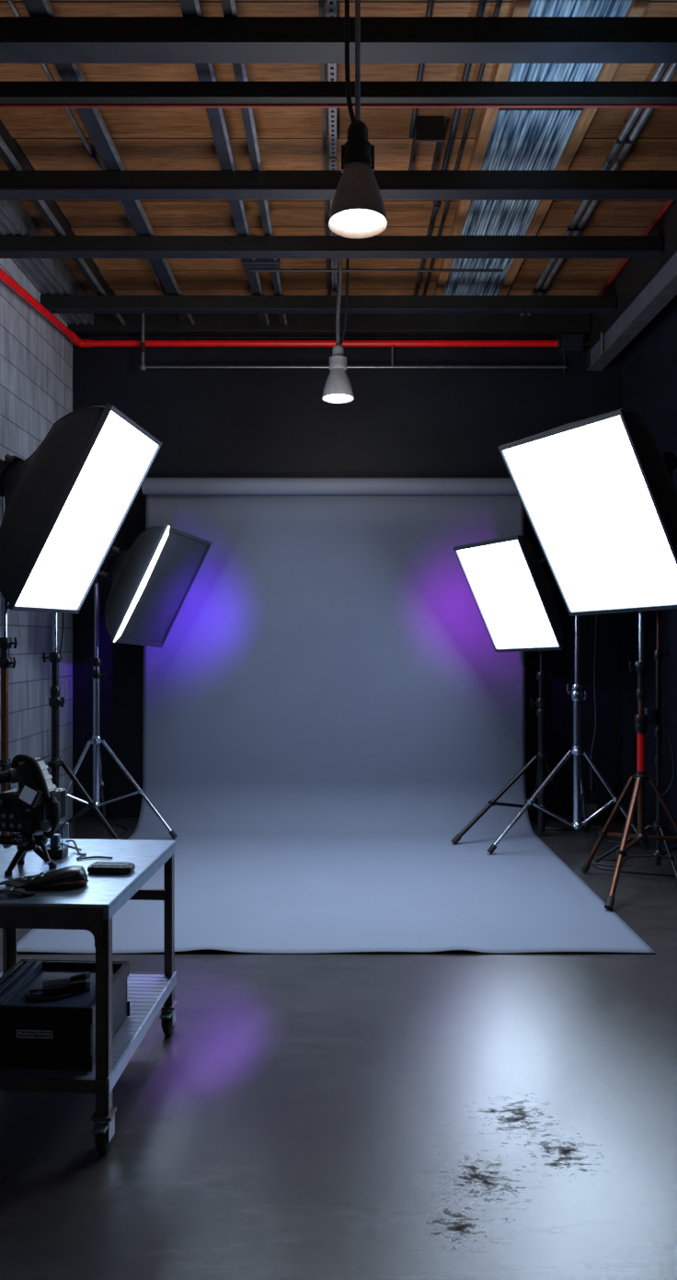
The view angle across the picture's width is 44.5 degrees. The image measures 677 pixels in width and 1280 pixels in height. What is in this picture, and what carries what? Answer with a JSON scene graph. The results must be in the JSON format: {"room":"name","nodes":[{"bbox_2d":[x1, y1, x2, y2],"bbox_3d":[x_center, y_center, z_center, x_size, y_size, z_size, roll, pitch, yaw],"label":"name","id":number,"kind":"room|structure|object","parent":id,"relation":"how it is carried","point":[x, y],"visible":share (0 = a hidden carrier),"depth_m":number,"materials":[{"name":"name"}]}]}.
{"room":"studio","nodes":[
{"label":"studio","id":0,"kind":"room"},
{"bbox_2d":[0,258,72,835],"bbox_3d":[-2.347,-0.650,2.400,0.200,4.300,9.200,0,0,0],"label":"wall","id":1,"kind":"structure","parent":0,"point":[36,357],"depth_m":6.04,"materials":[{"name":"grey brick"}]},
{"bbox_2d":[0,817,676,1279],"bbox_3d":[0.076,1.550,2.400,5.047,0.100,9.600,0,0,0],"label":"floor","id":2,"kind":"structure","parent":0,"point":[455,1114],"depth_m":2.59,"materials":[{"name":"concrete"}]},
{"bbox_2d":[0,495,17,841],"bbox_3d":[-1.901,0.305,5.050,0.523,2.370,0.900,0,0,0],"label":"stand","id":3,"kind":"object","parent":2,"relation":"on","point":[5,643],"visible":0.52,"depth_m":5.03,"materials":[{"name":"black metal"}]},
{"bbox_2d":[0,402,162,614],"bbox_3d":[-1.698,-0.746,5.022,1.040,1.168,0.920,0,0,6],"label":"softbox","id":4,"kind":"object","parent":3,"relation":"attached to","point":[67,503],"visible":1,"depth_m":4.72,"materials":[{"name":"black fabric"}]},
{"bbox_2d":[58,613,64,652],"bbox_3d":[-2.003,0.396,5.928,0.088,2.193,0.034,0,0,32],"label":"cable","id":5,"kind":"object","parent":2,"relation":"on","point":[62,613],"visible":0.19,"depth_m":5.92,"materials":[{"name":"black rubber"}]},
{"bbox_2d":[13,612,119,839],"bbox_3d":[-1.806,0.566,5.640,0.734,1.852,0.763,0,0,0],"label":"stand","id":6,"kind":"object","parent":2,"relation":"on","point":[55,702],"visible":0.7,"depth_m":5.58,"materials":[{"name":"black metal"}]},
{"bbox_2d":[0,838,177,1152],"bbox_3d":[-0.974,1.133,2.802,0.676,0.734,0.835,0,0,3],"label":"cart","id":7,"kind":"object","parent":2,"relation":"on","point":[92,907],"visible":0.7,"depth_m":2.52,"materials":[{"name":"grey metal"}]},
{"bbox_2d":[0,880,35,894],"bbox_3d":[-0.988,0.749,2.484,0.157,0.034,0.082,0,0,0],"label":"strap","id":8,"kind":"object","parent":7,"relation":"on","point":[13,885],"visible":1,"depth_m":2.48,"materials":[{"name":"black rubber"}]},
{"bbox_2d":[0,754,65,876],"bbox_3d":[-1.075,0.569,2.794,0.342,0.393,0.239,0,0,14],"label":"camera rig","id":9,"kind":"object","parent":7,"relation":"on","point":[37,805],"visible":1,"depth_m":2.71,"materials":[{"name":"black metal"}]},
{"bbox_2d":[17,783,42,807],"bbox_3d":[-0.998,0.504,2.681,0.083,0.072,0.046,0,0,14],"label":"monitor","id":10,"kind":"object","parent":9,"relation":"on","point":[30,795],"depth_m":2.68,"materials":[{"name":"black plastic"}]},
{"bbox_2d":[11,754,56,799],"bbox_3d":[-1.008,0.452,2.739,0.140,0.160,0.114,0,0,0],"label":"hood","id":11,"kind":"object","parent":9,"relation":"attached to","point":[33,774],"depth_m":2.70,"materials":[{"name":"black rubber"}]},
{"bbox_2d":[6,865,88,889],"bbox_3d":[-0.900,0.737,2.569,0.242,0.058,0.098,0,0,-7],"label":"controller","id":12,"kind":"object","parent":7,"relation":"on","point":[75,875],"visible":0.87,"depth_m":2.54,"materials":[{"name":"black plastic"}]},
{"bbox_2d":[45,822,68,858],"bbox_3d":[-0.996,0.709,2.921,0.068,0.115,0.060,0,0,3],"label":"clear box","id":13,"kind":"object","parent":7,"relation":"on","point":[56,846],"visible":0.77,"depth_m":2.89,"materials":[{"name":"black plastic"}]},
{"bbox_2d":[0,959,129,1072],"bbox_3d":[-0.904,1.175,2.634,0.377,0.199,0.364,0,0,3],"label":"equipment case","id":14,"kind":"object","parent":7,"relation":"on","point":[60,1034],"visible":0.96,"depth_m":2.46,"materials":[{"name":"black plastic"}]},
{"bbox_2d":[24,971,90,1001],"bbox_3d":[-0.880,1.089,2.594,0.192,0.058,0.089,0,0,-20],"label":"flashlight","id":15,"kind":"object","parent":14,"relation":"on","point":[80,982],"visible":1,"depth_m":2.60,"materials":[{"name":"black plastic"}]},
{"bbox_2d":[5,968,117,1006],"bbox_3d":[-0.904,1.115,2.634,0.341,0.008,0.326,0,0,3],"label":"tray","id":16,"kind":"object","parent":14,"relation":"on","point":[35,981],"depth_m":2.63,"materials":[{"name":"black plastic"}]},
{"bbox_2d":[0,972,170,1079],"bbox_3d":[-0.973,1.277,2.800,0.652,0.001,0.767,0,0,3],"label":"shelf","id":17,"kind":"object","parent":7,"relation":"attached to","point":[146,992],"depth_m":2.71,"materials":[{"name":"metal"}]},
{"bbox_2d":[68,839,113,859],"bbox_3d":[-0.904,0.740,2.926,0.226,0.054,0.088,0,0,37],"label":"cable","id":18,"kind":"object","parent":7,"relation":"on","point":[73,840],"visible":0.99,"depth_m":2.90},
{"bbox_2d":[87,861,135,874],"bbox_3d":[-0.751,0.752,2.736,0.148,0.028,0.072,0,0,3],"label":"remote","id":19,"kind":"object","parent":7,"relation":"on","point":[97,867],"visible":1,"depth_m":2.71,"materials":[{"name":"black plastic"}]},
{"bbox_2d":[74,823,127,839],"bbox_3d":[-1.793,1.493,6.333,0.347,0.012,0.659,0,0,27],"label":"cable","id":20,"kind":"object","parent":2,"relation":"on","point":[125,828],"visible":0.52,"depth_m":6.47,"materials":[{"name":"black rubber"}]},
{"bbox_2d":[42,574,177,839],"bbox_3d":[-1.696,0.457,6.419,0.982,2.074,0.834,0,0,0],"label":"stand","id":21,"kind":"object","parent":2,"relation":"on","point":[96,740],"visible":0.75,"depth_m":6.24,"materials":[{"name":"silver metal"}]},
{"bbox_2d":[97,524,212,647],"bbox_3d":[-1.461,-0.376,6.132,0.879,0.873,0.652,0,0,11],"label":"softbox","id":22,"kind":"object","parent":21,"relation":"attached to","point":[152,579],"visible":0.91,"depth_m":5.97,"materials":[{"name":"black fabric"}]},
{"bbox_2d":[16,477,655,953],"bbox_3d":[-0.035,0.097,5.474,3.170,2.800,3.048,0,0,0],"label":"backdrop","id":23,"kind":"structure","parent":2,"relation":"on","point":[330,702],"depth_m":6.72,"materials":[{"name":"paper"}]},
{"bbox_2d":[451,651,571,844],"bbox_3d":[1.387,0.588,6.365,0.393,1.817,1.245,0,0,44],"label":"stand","id":24,"kind":"object","parent":2,"relation":"on","point":[541,702],"visible":0.89,"depth_m":6.31,"materials":[{"name":"black metal"}]},
{"bbox_2d":[453,534,563,651],"bbox_3d":[1.367,-0.321,6.175,0.795,0.834,0.638,0,0,-32],"label":"softbox","id":25,"kind":"object","parent":24,"relation":"attached to","point":[509,587],"visible":0.96,"depth_m":6.05,"materials":[{"name":"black fabric"}]},
{"bbox_2d":[487,615,649,854],"bbox_3d":[1.595,0.347,6.123,1.215,2.295,0.577,0,0,-9],"label":"stand","id":26,"kind":"object","parent":2,"relation":"on","point":[577,694],"visible":0.93,"depth_m":5.88,"materials":[{"name":"silver metal"}]},
{"bbox_2d":[570,789,598,823],"bbox_3d":[2.020,1.367,6.798,0.200,0.266,0.165,0,0,0],"label":"pack","id":27,"kind":"object","parent":2,"relation":"on","point":[591,803],"visible":0.46,"depth_m":6.72,"materials":[{"name":"black plastic"}]},
{"bbox_2d":[590,614,596,797],"bbox_3d":[2.115,0.297,6.852,0.065,2.394,0.036,0,0,-30],"label":"cable","id":28,"kind":"object","parent":27,"relation":"attached to","point":[596,614],"visible":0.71,"depth_m":6.85,"materials":[{"name":"rubber"}]},
{"bbox_2d":[545,825,639,844],"bbox_3d":[1.990,1.491,6.405,0.335,0.016,0.778,0,0,-40],"label":"cable","id":29,"kind":"object","parent":2,"relation":"on","point":[548,828],"visible":0.47,"depth_m":6.53,"materials":[{"name":"black rubber"}]},
{"bbox_2d":[581,855,667,871],"bbox_3d":[1.913,1.493,5.590,0.816,0.012,0.157,0,0,-25],"label":"cable","id":30,"kind":"object","parent":2,"relation":"on","point":[624,858],"visible":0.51,"depth_m":5.66,"materials":[{"name":"black rubber"}]},
{"bbox_2d":[580,611,676,910],"bbox_3d":[1.886,0.648,4.902,0.755,1.696,0.786,0,0,7],"label":"stand","id":31,"kind":"object","parent":2,"relation":"on","point":[640,777],"visible":0.98,"depth_m":5.13,"materials":[{"name":"orange metal"}]},
{"bbox_2d":[590,854,674,876],"bbox_3d":[1.915,1.492,5.423,0.397,0.014,0.594,0,0,-21],"label":"cable","id":32,"kind":"object","parent":2,"relation":"on","point":[606,859],"visible":0.61,"depth_m":5.33,"materials":[{"name":"black rubber"}]},
{"bbox_2d":[593,609,676,881],"bbox_3d":[2.040,0.334,5.208,0.664,2.328,0.713,0,0,0],"label":"stand","id":33,"kind":"object","parent":2,"relation":"on","point":[657,825],"visible":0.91,"depth_m":5.32,"materials":[{"name":"black metal"}]},
{"bbox_2d":[498,408,676,616],"bbox_3d":[1.697,-0.717,5.013,1.137,1.121,0.891,0,0,-32],"label":"softbox","id":34,"kind":"object","parent":33,"relation":"attached to","point":[597,495],"visible":1,"depth_m":4.82,"materials":[{"name":"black fabric"}]},
{"bbox_2d":[0,0,676,295],"bbox_3d":[0.076,-2.850,2.400,5.047,0.100,9.600,0,0,0],"label":"ceiling","id":35,"kind":"structure","parent":0,"point":[143,138],"depth_m":4.75,"materials":[{"name":"brown wood"}]},
{"bbox_2d":[0,200,93,324],"bbox_3d":[-2.133,-2.702,4.025,0.214,0.188,5.650,0,0,0],"label":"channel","id":36,"kind":"object","parent":35,"relation":"attached to","point":[51,276],"visible":0.52,"depth_m":5.87,"materials":[{"name":"grey metal"}]},
{"bbox_2d":[0,119,125,324],"bbox_3d":[-1.797,-2.704,4.027,0.061,0.189,5.655,0,0,0],"label":"joist","id":37,"kind":"object","parent":35,"relation":"attached to","point":[10,153],"visible":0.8,"depth_m":5.23,"materials":[{"name":"black paint"}]},
{"bbox_2d":[6,0,166,295],"bbox_3d":[-1.397,-2.758,4.025,0.067,0.038,5.650,0,0,1],"label":"conduit","id":38,"kind":"object","parent":35,"relation":"attached to","point":[91,153],"visible":0.56,"depth_m":4.56,"materials":[{"name":"metal"}]},
{"bbox_2d":[22,0,194,324],"bbox_3d":[-1.242,-2.704,4.027,0.101,0.189,5.655,0,0,0],"label":"joist","id":39,"kind":"object","parent":35,"relation":"attached to","point":[91,118],"visible":0.48,"depth_m":4.41,"materials":[{"name":"paint"}]},
{"bbox_2d":[139,313,146,371],"bbox_3d":[-1.620,-2.505,6.860,0.052,0.550,0.051,0,0,0],"label":"hanging rod","id":40,"kind":"object","parent":35,"relation":"hanging from","point":[142,367],"visible":0.9,"depth_m":6.85,"materials":[{"name":"metal"}]},
{"bbox_2d":[146,365,566,367],"bbox_3d":[0.140,-2.275,6.900,3.520,0.017,0.018,0,0,0],"label":"conduit","id":41,"kind":"object","parent":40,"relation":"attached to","point":[146,366],"visible":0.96,"depth_m":6.89,"materials":[{"name":"metal"}]},
{"bbox_2d":[178,0,269,324],"bbox_3d":[-0.612,-2.704,4.027,0.081,0.189,5.655,0,0,0],"label":"joist","id":42,"kind":"object","parent":35,"relation":"attached to","point":[205,72],"visible":0.48,"depth_m":4.37,"materials":[{"name":"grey metal"}]},
{"bbox_2d":[241,258,280,268],"bbox_3d":[-0.535,-2.607,5.720,0.260,0.056,0.080,0,0,0],"label":"junction box","id":43,"kind":"object","parent":42,"relation":"attached to","point":[257,263],"visible":0.82,"depth_m":5.68,"materials":[{"name":"black metal"}]},
{"bbox_2d":[220,0,286,324],"bbox_3d":[-0.452,-2.704,4.027,0.056,0.189,5.655,0,0,0],"label":"joist","id":44,"kind":"object","parent":35,"relation":"attached to","point":[229,6],"visible":0.48,"depth_m":4.36,"materials":[{"name":"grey metal"}]},
{"bbox_2d":[250,267,502,273],"bbox_3d":[0.265,-2.590,5.800,1.770,0.031,0.031,0,0,0],"label":"conduit","id":45,"kind":"object","parent":44,"relation":"attached to","point":[295,269],"visible":1,"depth_m":5.79,"materials":[{"name":"metal"}]},
{"bbox_2d":[318,0,330,295],"bbox_3d":[-0.075,-2.759,4.025,0.020,0.078,5.650,0,0,0],"label":"strut","id":46,"kind":"object","parent":35,"relation":"attached to","point":[320,2],"visible":0.44,"depth_m":4.54,"materials":[{"name":"paint"}]},
{"bbox_2d":[68,313,590,336],"bbox_3d":[-0.077,-2.678,6.925,4.335,0.236,0.130,0,0,0],"label":"steel beam","id":47,"kind":"structure","parent":35,"relation":"attached to","point":[155,325],"depth_m":6.86,"materials":[{"name":"black metal"}]},
{"bbox_2d":[326,0,337,295],"bbox_3d":[-0.030,-2.749,4.025,0.040,0.098,5.650,0,0,0],"label":"strut","id":48,"kind":"object","parent":35,"relation":"attached to","point":[329,5],"visible":0.48,"depth_m":4.40,"materials":[{"name":"grey metal"}]},
{"bbox_2d":[321,258,354,403],"bbox_3d":[-0.003,-2.243,5.800,0.221,1.105,0.221,0,0,0],"label":"pendant lamp","id":49,"kind":"object","parent":35,"relation":"hanging from","point":[337,389],"visible":0.94,"depth_m":5.78,"materials":[{"name":"grey metal"}]},
{"bbox_2d":[329,343,346,370],"bbox_3d":[-0.003,-1.982,5.800,0.124,0.185,0.117,0,0,0],"label":"socket","id":50,"kind":"object","parent":49,"relation":"attached to","point":[337,361],"depth_m":5.76,"materials":[{"name":"metal"}]},
{"bbox_2d":[328,0,387,238],"bbox_3d":[0.072,-2.177,3.100,0.221,1.240,0.221,0,0,0],"label":"pendant lamp","id":51,"kind":"object","parent":35,"relation":"hanging from","point":[358,211],"visible":1,"depth_m":3.07,"materials":[{"name":"black metal"}]},
{"bbox_2d":[341,120,374,172],"bbox_3d":[0.072,-1.849,3.100,0.124,0.185,0.117,0,0,0],"label":"socket","id":52,"kind":"object","parent":51,"relation":"attached to","point":[357,152],"depth_m":3.06,"materials":[{"name":"black plastic"}]},
{"bbox_2d":[408,0,434,138],"bbox_3d":[0.400,-2.770,2.875,0.028,0.027,3.350,0,0,0],"label":"conduit","id":53,"kind":"object","parent":35,"relation":"attached to","point":[429,5],"visible":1,"depth_m":4.06,"materials":[{"name":"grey metal"}]},
{"bbox_2d":[408,115,444,170],"bbox_3d":[0.490,-2.734,4.720,0.150,0.128,0.600,0,0,0],"label":"bracket","id":54,"kind":"object","parent":35,"relation":"attached to","point":[427,128],"visible":0.69,"depth_m":4.42,"materials":[{"name":"black metal"}]},
{"bbox_2d":[413,0,486,295],"bbox_3d":[0.619,-2.740,4.025,0.051,0.050,5.650,0,0,0],"label":"conduit","id":55,"kind":"object","parent":35,"relation":"attached to","point":[482,3],"visible":0.41,"depth_m":4.57,"materials":[{"name":"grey metal"}]},
{"bbox_2d":[422,0,502,295],"bbox_3d":[0.690,-2.750,4.025,0.024,0.023,5.650,0,0,0],"label":"conduit","id":56,"kind":"object","parent":35,"relation":"attached to","point":[498,2],"visible":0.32,"depth_m":4.58,"materials":[{"name":"grey metal"}]},
{"bbox_2d":[433,0,650,295],"bbox_3d":[1.050,-2.769,4.025,0.569,0.058,5.650,0,0,0],"label":"skylight","id":57,"kind":"object","parent":35,"relation":"attached to","point":[520,138],"visible":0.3,"depth_m":4.60,"materials":[{"name":"blue glass"}]},
{"bbox_2d":[520,63,676,316],"bbox_3d":[1.550,-2.740,4.025,0.100,0.121,5.650,0,0,0],"label":"conduit","id":58,"kind":"object","parent":35,"relation":"attached to","point":[622,139],"visible":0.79,"depth_m":4.60,"materials":[{"name":"metal"}]},
{"bbox_2d":[596,200,674,295],"bbox_3d":[2.070,-2.735,4.025,0.032,0.030,5.650,0,0,0],"label":"pipe","id":59,"kind":"object","parent":35,"relation":"attached to","point":[668,203],"visible":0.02,"depth_m":5.55,"materials":[{"name":"metal"}]},
{"bbox_2d":[72,336,622,817],"bbox_3d":[0.076,-0.650,7.100,5.047,4.300,0.200,0,0,0],"label":"wall","id":60,"kind":"structure","parent":0,"point":[209,422],"depth_m":7.00,"materials":[{"name":"black paint"}]},
{"bbox_2d":[0,267,560,350],"bbox_3d":[-0.180,-2.254,4.098,4.060,0.562,5.800,0,0,0],"label":"pipe","id":61,"kind":"object","parent":60,"relation":"attached to","point":[5,278],"visible":1,"depth_m":6.90,"materials":[{"name":"metal"}]},
{"bbox_2d":[391,345,393,365],"bbox_3d":[0.450,-2.365,6.900,0.016,0.170,0.015,0,0,0],"label":"conduit","id":62,"kind":"object","parent":61,"relation":"hanging from","point":[392,346],"visible":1,"depth_m":6.89,"materials":[{"name":"metal"}]},
{"bbox_2d":[88,336,557,339],"bbox_3d":[-0.025,-2.545,6.970,4.150,0.025,0.026,0,0,0],"label":"conduit","id":63,"kind":"object","parent":60,"relation":"attached to","point":[89,337],"visible":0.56,"depth_m":6.96,"materials":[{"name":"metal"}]},
{"bbox_2d":[562,354,565,374],"bbox_3d":[1.910,-2.405,6.990,0.024,0.310,0.023,0,0,0],"label":"conduit","id":64,"kind":"object","parent":60,"relation":"attached to","point":[564,355],"visible":0.6,"depth_m":6.98,"materials":[{"name":"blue metal"}]},
{"bbox_2d":[558,333,589,354],"bbox_3d":[1.978,-2.480,6.939,0.235,0.140,0.118,0,0,0],"label":"box","id":65,"kind":"object","parent":60,"relation":"attached to","point":[571,344],"visible":0.94,"depth_m":6.88,"materials":[{"name":"paint"}]},
{"bbox_2d":[586,248,676,371],"bbox_3d":[2.150,-2.355,3.985,0.120,0.190,5.970,0,0,0],"label":"ceiling beam","id":66,"kind":"structure","parent":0,"point":[661,288],"depth_m":5.92,"materials":[{"name":"black metal"}]},
{"bbox_2d":[600,331,603,354],"bbox_3d":[2.100,-2.362,6.600,0.020,0.175,0.019,0,0,0],"label":"conduit","id":67,"kind":"object","parent":66,"relation":"attached to","point":[601,333],"visible":1,"depth_m":6.59,"materials":[{"name":"metal"}]},
{"bbox_2d":[622,295,676,851],"bbox_3d":[2.500,-0.650,2.400,0.200,4.300,9.200,0,0,0],"label":"wall","id":68,"kind":"structure","parent":0,"point":[649,360],"depth_m":6.31,"materials":[{"name":"black paint"}]},
{"bbox_2d":[586,200,676,349],"bbox_3d":[2.249,-2.623,4.000,0.299,0.348,6.000,0,0,0],"label":"girder","id":69,"kind":"object","parent":68,"relation":"attached to","point":[635,273],"visible":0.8,"depth_m":5.88,"materials":[{"name":"black metal"}]},
{"bbox_2d":[40,295,616,313],"bbox_3d":[-0.077,-2.542,6.270,4.335,0.105,0.088,0,0,0],"label":"steel beam","id":70,"kind":"structure","parent":69,"relation":"attached to","point":[53,303],"depth_m":6.23,"materials":[{"name":"black metal"}]},
{"bbox_2d":[0,235,662,258],"bbox_3d":[-0.077,-2.553,5.375,4.335,0.105,0.098,0,0,0],"label":"steel beam","id":71,"kind":"structure","parent":69,"relation":"attached to","point":[11,246],"depth_m":5.33,"materials":[{"name":"black metal"}]},
{"bbox_2d":[0,16,676,63],"bbox_3d":[-0.077,-2.556,3.526,4.335,0.112,0.126,0,0,0],"label":"steel beam","id":72,"kind":"structure","parent":69,"relation":"attached to","point":[23,40],"depth_m":3.47,"materials":[{"name":"black metal"}]},
{"bbox_2d":[0,80,676,107],"bbox_3d":[-0.077,-2.517,3.821,4.335,0.087,0.063,0,0,0],"label":"ceiling beam","id":73,"kind":"structure","parent":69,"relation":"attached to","point":[13,94],"depth_m":3.79,"materials":[{"name":"black metal"}]},
{"bbox_2d":[0,170,676,200],"bbox_3d":[-0.077,-2.556,4.650,4.335,0.112,0.108,0,0,0],"label":"steel beam","id":74,"kind":"structure","parent":69,"relation":"attached to","point":[15,185],"depth_m":4.60,"materials":[{"name":"black metal"}]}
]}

